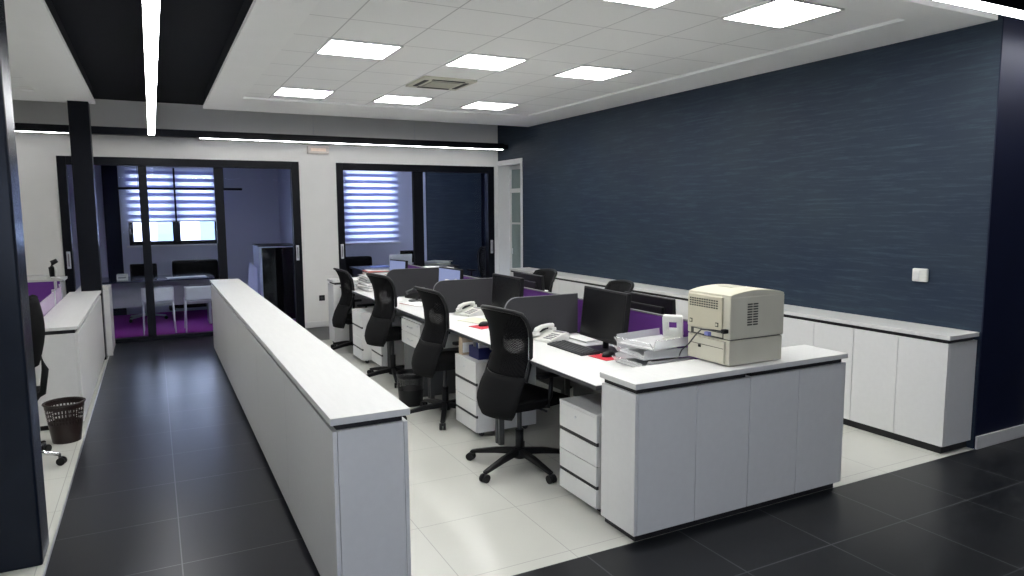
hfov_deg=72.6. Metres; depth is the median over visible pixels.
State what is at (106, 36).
ceiling
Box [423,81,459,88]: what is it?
vent grille
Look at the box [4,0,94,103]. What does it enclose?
ceiling
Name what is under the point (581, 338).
paper stack
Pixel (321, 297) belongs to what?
wall socket
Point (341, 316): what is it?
office chair
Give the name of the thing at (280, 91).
ceiling light
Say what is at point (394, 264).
monitor
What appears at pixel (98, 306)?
base cabinet
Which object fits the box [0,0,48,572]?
column
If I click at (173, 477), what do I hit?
floor
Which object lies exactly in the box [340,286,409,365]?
office desk
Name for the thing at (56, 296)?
partition
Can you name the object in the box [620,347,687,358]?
paper tray
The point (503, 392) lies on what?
office chair
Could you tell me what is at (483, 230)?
wall
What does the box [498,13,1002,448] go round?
wall
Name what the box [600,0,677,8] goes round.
ceiling light
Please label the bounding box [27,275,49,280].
paper stack
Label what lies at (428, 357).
office chair
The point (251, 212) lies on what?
wall
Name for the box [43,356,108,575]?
trim
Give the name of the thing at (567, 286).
base cabinet
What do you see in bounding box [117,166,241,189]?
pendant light
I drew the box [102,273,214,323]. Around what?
meeting table
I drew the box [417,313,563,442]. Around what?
office desk
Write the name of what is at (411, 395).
waste bin
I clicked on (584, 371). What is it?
office desk
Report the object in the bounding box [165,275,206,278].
paper stack
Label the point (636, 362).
paper tray
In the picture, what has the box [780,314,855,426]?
base cabinet
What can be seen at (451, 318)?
paper stack
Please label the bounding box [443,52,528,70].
ceiling light
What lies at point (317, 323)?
baseboard
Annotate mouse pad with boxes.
[469,325,487,328]
[589,354,623,360]
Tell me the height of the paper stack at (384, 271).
0.203 m
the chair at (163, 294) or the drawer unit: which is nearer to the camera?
the drawer unit
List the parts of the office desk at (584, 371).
leg frame, modesty panel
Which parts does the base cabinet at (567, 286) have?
door, door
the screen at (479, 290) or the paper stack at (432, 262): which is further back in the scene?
the paper stack at (432, 262)
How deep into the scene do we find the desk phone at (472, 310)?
6.37 m
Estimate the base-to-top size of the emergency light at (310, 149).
0.115 m
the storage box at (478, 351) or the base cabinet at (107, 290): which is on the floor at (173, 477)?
the base cabinet at (107, 290)
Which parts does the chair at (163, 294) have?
leg, backrest, seat, leg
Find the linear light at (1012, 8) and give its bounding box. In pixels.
[936,0,1023,18]
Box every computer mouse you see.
[479,321,487,325]
[602,350,615,356]
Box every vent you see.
[405,76,476,90]
[690,297,717,308]
[747,303,757,325]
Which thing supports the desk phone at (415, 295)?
on the office desk at (366, 294)
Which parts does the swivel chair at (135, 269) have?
leg, backrest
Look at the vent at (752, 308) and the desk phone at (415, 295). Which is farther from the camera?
the desk phone at (415, 295)
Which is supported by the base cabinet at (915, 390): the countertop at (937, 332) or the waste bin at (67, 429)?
the countertop at (937, 332)
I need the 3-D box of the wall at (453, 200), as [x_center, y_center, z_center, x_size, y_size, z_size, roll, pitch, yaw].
[-1.197,-1.300,14.493,1.220,2.850,0.030,-4,7,-27]
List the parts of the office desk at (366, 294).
leg frame, leg frame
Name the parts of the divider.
trim, trim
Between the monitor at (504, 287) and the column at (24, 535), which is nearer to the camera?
the column at (24, 535)
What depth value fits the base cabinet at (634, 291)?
7.70 m
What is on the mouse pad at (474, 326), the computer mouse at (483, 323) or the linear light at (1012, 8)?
the computer mouse at (483, 323)
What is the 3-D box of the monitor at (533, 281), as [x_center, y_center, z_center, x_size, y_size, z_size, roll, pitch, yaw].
[0.152,0.034,6.699,0.170,0.345,0.560,-4,7,-27]
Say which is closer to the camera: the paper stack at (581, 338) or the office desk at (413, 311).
the paper stack at (581, 338)
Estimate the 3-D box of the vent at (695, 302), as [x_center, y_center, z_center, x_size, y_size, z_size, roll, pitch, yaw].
[1.098,0.085,3.995,0.002,0.048,0.228,-4,7,-27]
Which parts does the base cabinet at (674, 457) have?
panel, door, door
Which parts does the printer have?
power cord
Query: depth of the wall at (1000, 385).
4.96 m
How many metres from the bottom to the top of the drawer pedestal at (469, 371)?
0.593 m
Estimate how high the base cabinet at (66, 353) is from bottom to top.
0.798 m
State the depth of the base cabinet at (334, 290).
9.04 m
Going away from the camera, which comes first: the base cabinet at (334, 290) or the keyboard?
the keyboard
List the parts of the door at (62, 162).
pull handle, pull handle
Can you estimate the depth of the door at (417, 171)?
11.05 m
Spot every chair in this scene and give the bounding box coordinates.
[29,295,66,465]
[129,263,167,322]
[141,287,176,334]
[184,285,210,332]
[331,268,373,349]
[364,273,404,387]
[389,254,411,264]
[402,286,458,429]
[466,305,567,483]
[467,246,485,277]
[533,268,557,291]
[570,280,633,388]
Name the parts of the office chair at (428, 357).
leg, panel, leg, frame, leg, seat, leg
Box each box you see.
[459,336,472,354]
[469,341,491,359]
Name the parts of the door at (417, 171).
pull handle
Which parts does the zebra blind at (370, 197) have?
rail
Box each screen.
[386,267,438,296]
[433,278,491,312]
[505,293,577,332]
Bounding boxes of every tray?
[618,357,684,366]
[620,334,687,349]
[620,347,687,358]
[719,285,744,287]
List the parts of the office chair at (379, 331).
leg, leg, panel, frame, seat, leg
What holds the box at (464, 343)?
on the drawer pedestal at (469, 371)
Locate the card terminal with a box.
[116,274,127,280]
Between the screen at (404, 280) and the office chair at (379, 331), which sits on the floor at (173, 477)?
the office chair at (379, 331)
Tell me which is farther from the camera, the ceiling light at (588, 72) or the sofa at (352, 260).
the sofa at (352, 260)
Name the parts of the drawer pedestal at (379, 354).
drawer, drawer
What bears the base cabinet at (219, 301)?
on the floor at (173, 477)
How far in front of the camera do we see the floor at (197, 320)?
10.83 m
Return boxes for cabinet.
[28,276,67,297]
[35,317,92,430]
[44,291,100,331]
[75,284,114,355]
[86,305,99,392]
[94,295,104,370]
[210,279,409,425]
[211,284,217,354]
[215,289,227,375]
[224,301,240,403]
[237,316,259,444]
[252,243,295,319]
[255,339,289,509]
[284,373,410,575]
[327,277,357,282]
[328,282,374,345]
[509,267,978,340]
[552,278,560,293]
[560,278,591,298]
[590,283,604,288]
[601,374,749,541]
[632,290,668,297]
[669,296,687,318]
[742,359,845,511]
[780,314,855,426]
[850,326,976,453]
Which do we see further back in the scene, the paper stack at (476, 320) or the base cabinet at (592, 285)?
the base cabinet at (592, 285)
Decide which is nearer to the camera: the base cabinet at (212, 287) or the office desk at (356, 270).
the base cabinet at (212, 287)
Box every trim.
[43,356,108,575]
[101,165,126,315]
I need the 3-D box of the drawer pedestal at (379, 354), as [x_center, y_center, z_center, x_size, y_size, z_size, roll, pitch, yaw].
[-1.277,0.577,7.831,0.524,0.593,0.400,-4,7,-27]
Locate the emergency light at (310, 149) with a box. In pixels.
[307,145,328,153]
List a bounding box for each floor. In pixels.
[0,326,1023,575]
[113,309,295,337]
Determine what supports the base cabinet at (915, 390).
on the floor at (173, 477)
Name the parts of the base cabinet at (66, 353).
panel, panel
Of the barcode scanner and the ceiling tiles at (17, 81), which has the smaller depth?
the ceiling tiles at (17, 81)
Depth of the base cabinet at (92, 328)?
6.86 m
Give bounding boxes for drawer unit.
[401,315,458,396]
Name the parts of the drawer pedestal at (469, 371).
drawer, drawer, drawer, drawer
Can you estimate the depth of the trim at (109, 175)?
11.64 m
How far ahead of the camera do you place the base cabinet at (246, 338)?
5.43 m
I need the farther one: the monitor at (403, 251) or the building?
the building
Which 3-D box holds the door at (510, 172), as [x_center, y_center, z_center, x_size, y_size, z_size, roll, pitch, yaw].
[0.074,-0.807,11.392,0.252,2.540,0.869,-4,7,-27]
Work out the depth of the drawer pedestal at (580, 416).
4.05 m
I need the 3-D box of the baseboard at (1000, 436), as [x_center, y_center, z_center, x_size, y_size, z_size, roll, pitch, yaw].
[3.607,1.096,5.143,0.617,0.095,0.016,-4,7,-27]
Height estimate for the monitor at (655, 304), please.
0.330 m
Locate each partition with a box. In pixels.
[28,281,59,301]
[40,284,62,315]
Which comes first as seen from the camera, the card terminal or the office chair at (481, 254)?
the card terminal
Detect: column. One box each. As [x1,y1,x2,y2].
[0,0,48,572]
[67,100,106,359]
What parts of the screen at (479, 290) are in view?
edge trim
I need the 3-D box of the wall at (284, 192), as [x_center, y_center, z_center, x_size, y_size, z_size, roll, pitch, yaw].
[-3.606,-0.974,11.698,0.120,2.850,2.830,-4,7,-27]
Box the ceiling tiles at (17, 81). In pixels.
[9,64,33,89]
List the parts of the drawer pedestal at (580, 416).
drawer, drawer, drawer, drawer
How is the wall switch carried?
attached to the wall at (824, 184)
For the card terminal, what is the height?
0.085 m
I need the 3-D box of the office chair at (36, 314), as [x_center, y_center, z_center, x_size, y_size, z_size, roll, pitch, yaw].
[-3.426,0.652,4.676,0.692,1.167,0.673,-3,7,-25]
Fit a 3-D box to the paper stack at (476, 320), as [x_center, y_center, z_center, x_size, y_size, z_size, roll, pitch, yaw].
[-0.295,0.283,6.019,0.232,0.006,0.335,-6,8,-41]
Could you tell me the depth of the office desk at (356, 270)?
12.27 m
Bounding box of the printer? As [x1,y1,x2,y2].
[679,284,783,365]
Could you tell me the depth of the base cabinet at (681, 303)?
7.22 m
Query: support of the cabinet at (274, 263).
on the floor at (197, 320)
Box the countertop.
[600,345,847,389]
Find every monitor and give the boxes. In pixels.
[389,259,407,270]
[400,250,413,261]
[438,267,463,281]
[491,273,523,307]
[513,272,544,290]
[580,286,631,353]
[624,291,675,314]
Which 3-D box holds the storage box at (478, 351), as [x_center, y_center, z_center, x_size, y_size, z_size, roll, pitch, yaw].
[-0.207,0.470,5.441,0.200,0.135,0.180,-4,7,-27]
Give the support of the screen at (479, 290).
on the office desk at (413, 311)
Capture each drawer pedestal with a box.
[352,307,373,362]
[370,311,405,365]
[455,353,535,435]
[560,392,601,511]
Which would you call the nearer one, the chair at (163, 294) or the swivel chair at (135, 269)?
the chair at (163, 294)
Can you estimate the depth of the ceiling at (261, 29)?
5.87 m
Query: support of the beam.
attached to the ceiling at (106, 36)
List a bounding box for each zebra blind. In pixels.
[124,166,174,221]
[174,167,215,221]
[343,170,398,243]
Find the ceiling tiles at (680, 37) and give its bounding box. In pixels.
[244,0,897,114]
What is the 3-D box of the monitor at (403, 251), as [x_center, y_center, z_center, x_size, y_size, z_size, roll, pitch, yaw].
[-1.845,-0.539,12.532,0.340,0.280,0.170,-4,7,-27]
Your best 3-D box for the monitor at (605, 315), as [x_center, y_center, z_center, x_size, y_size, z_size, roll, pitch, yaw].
[0.626,0.216,4.724,0.170,0.414,0.550,-3,7,-24]
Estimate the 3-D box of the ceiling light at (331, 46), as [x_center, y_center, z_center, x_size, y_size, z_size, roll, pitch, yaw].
[-1.224,-1.896,5.542,0.582,0.012,0.531,-4,7,-27]
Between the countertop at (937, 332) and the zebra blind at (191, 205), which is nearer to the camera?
the countertop at (937, 332)
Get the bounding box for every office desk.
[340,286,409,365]
[350,264,459,276]
[388,299,449,397]
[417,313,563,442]
[484,333,634,444]
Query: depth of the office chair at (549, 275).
8.11 m
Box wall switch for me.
[912,268,928,281]
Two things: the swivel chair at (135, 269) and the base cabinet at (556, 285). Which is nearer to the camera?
the base cabinet at (556, 285)
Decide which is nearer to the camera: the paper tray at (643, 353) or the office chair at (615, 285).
the paper tray at (643, 353)
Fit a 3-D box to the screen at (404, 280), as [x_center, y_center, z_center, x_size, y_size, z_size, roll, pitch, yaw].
[-1.108,-0.067,7.835,0.631,0.310,0.040,-4,7,-27]
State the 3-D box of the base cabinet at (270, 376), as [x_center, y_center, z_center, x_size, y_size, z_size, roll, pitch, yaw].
[-1.398,0.809,4.517,0.320,0.866,1.201,-4,7,-27]
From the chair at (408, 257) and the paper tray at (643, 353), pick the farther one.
the chair at (408, 257)
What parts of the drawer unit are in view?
drawer, drawer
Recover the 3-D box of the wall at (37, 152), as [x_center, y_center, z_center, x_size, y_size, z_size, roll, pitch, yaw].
[-4.800,-0.880,9.422,10.520,3.180,0.120,-4,7,-27]
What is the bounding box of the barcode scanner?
[48,259,59,278]
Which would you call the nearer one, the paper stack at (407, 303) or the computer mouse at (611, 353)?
the computer mouse at (611, 353)
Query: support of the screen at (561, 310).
on the office desk at (584, 371)
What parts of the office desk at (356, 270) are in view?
leg frame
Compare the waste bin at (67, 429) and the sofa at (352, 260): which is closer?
the waste bin at (67, 429)
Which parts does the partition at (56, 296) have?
post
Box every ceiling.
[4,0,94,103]
[51,0,243,104]
[203,0,997,126]
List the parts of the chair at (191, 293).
leg, leg, seat, backrest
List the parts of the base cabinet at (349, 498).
panel, panel, door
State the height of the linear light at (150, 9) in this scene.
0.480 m
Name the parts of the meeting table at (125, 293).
panel, leg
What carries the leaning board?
on the floor at (197, 320)
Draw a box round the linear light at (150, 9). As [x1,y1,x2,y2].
[141,0,159,134]
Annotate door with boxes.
[56,156,304,343]
[336,163,494,277]
[497,158,522,275]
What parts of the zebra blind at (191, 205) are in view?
rail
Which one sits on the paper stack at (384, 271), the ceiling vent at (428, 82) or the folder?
the folder
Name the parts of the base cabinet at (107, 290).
panel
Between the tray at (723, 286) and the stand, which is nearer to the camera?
the tray at (723, 286)
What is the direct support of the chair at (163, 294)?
on the floor at (197, 320)
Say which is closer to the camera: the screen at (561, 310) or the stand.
the screen at (561, 310)
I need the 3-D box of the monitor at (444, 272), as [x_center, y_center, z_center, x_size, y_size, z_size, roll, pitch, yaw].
[-0.615,-0.018,7.070,0.170,0.375,0.460,-5,8,-34]
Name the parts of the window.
sill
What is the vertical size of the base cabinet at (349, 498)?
0.866 m
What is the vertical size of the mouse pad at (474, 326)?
0.004 m
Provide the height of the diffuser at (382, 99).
0.006 m
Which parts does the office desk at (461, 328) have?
leg frame, leg frame, modesty panel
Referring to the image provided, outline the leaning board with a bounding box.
[248,262,257,292]
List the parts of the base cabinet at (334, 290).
panel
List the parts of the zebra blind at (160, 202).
rail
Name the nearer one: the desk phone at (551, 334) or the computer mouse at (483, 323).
the desk phone at (551, 334)
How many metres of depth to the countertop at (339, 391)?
3.79 m
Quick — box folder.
[369,265,388,267]
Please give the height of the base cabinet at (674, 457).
0.823 m
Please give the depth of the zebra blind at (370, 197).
13.61 m
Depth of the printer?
3.95 m
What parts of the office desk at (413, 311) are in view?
leg frame, leg frame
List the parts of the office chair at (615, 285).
panel, frame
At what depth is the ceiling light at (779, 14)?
4.58 m
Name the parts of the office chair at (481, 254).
frame, panel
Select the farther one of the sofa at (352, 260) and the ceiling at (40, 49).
the sofa at (352, 260)
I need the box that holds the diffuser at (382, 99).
[374,96,428,103]
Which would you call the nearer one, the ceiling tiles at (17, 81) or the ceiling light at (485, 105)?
the ceiling tiles at (17, 81)
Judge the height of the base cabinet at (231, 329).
0.866 m
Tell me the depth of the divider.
4.70 m
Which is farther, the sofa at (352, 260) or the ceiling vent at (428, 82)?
the sofa at (352, 260)
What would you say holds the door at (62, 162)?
in the wall at (37, 152)
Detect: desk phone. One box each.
[405,287,424,298]
[454,301,483,316]
[532,323,568,342]
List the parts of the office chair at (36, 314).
backrest, seat, leg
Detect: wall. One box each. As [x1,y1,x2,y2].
[12,99,498,321]
[67,165,426,314]
[277,169,292,243]
[425,172,481,276]
[481,173,485,245]
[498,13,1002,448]
[973,15,1023,448]
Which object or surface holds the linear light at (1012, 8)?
hanging from the ceiling at (106, 36)
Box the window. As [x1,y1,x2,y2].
[127,168,216,247]
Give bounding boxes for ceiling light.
[272,87,335,98]
[314,38,402,59]
[371,94,433,104]
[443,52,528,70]
[460,101,519,109]
[552,65,633,80]
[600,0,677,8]
[720,0,844,28]
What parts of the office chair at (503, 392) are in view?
leg, leg, panel, frame, leg, seat, leg, armrest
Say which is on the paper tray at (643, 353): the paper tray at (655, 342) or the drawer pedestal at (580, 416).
the paper tray at (655, 342)
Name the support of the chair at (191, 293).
on the floor at (197, 320)
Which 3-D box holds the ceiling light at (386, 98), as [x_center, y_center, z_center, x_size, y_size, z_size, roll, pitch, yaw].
[-1.268,-2.174,8.051,0.582,0.012,0.531,-4,7,-27]
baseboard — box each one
[305,321,328,327]
[975,424,1023,448]
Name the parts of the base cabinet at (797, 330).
door, door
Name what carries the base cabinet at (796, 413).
on the floor at (173, 477)
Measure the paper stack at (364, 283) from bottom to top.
0.178 m
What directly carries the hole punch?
on the paper tray at (655, 342)
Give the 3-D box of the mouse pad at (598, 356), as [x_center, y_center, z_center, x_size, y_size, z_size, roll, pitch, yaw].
[0.610,0.446,4.509,0.150,0.004,0.180,-4,8,-33]
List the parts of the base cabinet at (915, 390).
door, door, panel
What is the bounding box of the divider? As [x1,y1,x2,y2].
[408,264,698,359]
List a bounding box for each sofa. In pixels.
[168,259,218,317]
[346,256,371,276]
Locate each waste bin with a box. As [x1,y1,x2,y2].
[41,396,85,444]
[396,369,423,406]
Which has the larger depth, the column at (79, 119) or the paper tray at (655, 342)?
the column at (79, 119)
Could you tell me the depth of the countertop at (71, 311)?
6.42 m
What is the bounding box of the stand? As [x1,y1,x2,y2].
[408,298,421,301]
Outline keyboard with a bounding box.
[547,340,599,355]
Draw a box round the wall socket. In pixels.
[319,295,324,300]
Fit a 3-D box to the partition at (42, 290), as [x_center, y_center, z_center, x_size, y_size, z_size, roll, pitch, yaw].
[-5.451,0.429,7.688,0.840,0.970,0.032,-4,7,-27]
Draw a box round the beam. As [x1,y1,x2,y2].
[14,123,507,149]
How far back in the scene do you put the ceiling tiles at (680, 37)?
5.42 m
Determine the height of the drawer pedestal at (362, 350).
0.593 m
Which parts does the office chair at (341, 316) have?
leg, leg, panel, frame, seat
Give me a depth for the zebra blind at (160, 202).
11.87 m
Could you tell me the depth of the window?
12.16 m
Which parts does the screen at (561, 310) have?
edge trim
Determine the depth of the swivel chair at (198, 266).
11.89 m
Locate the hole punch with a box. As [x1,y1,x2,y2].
[662,314,683,340]
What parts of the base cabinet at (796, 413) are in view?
door, door, panel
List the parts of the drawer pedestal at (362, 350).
drawer, drawer, drawer, drawer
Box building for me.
[133,221,214,240]
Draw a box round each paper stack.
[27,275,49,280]
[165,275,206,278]
[353,278,358,287]
[356,273,385,291]
[362,268,388,274]
[399,302,422,305]
[425,260,450,265]
[449,316,463,321]
[458,317,486,323]
[569,334,602,343]
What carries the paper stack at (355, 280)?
on the office desk at (366, 294)
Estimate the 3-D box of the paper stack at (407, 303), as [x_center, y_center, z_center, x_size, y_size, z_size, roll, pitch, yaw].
[-0.980,0.162,7.148,0.229,0.005,0.325,-5,8,-38]
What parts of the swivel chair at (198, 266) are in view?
seat, backrest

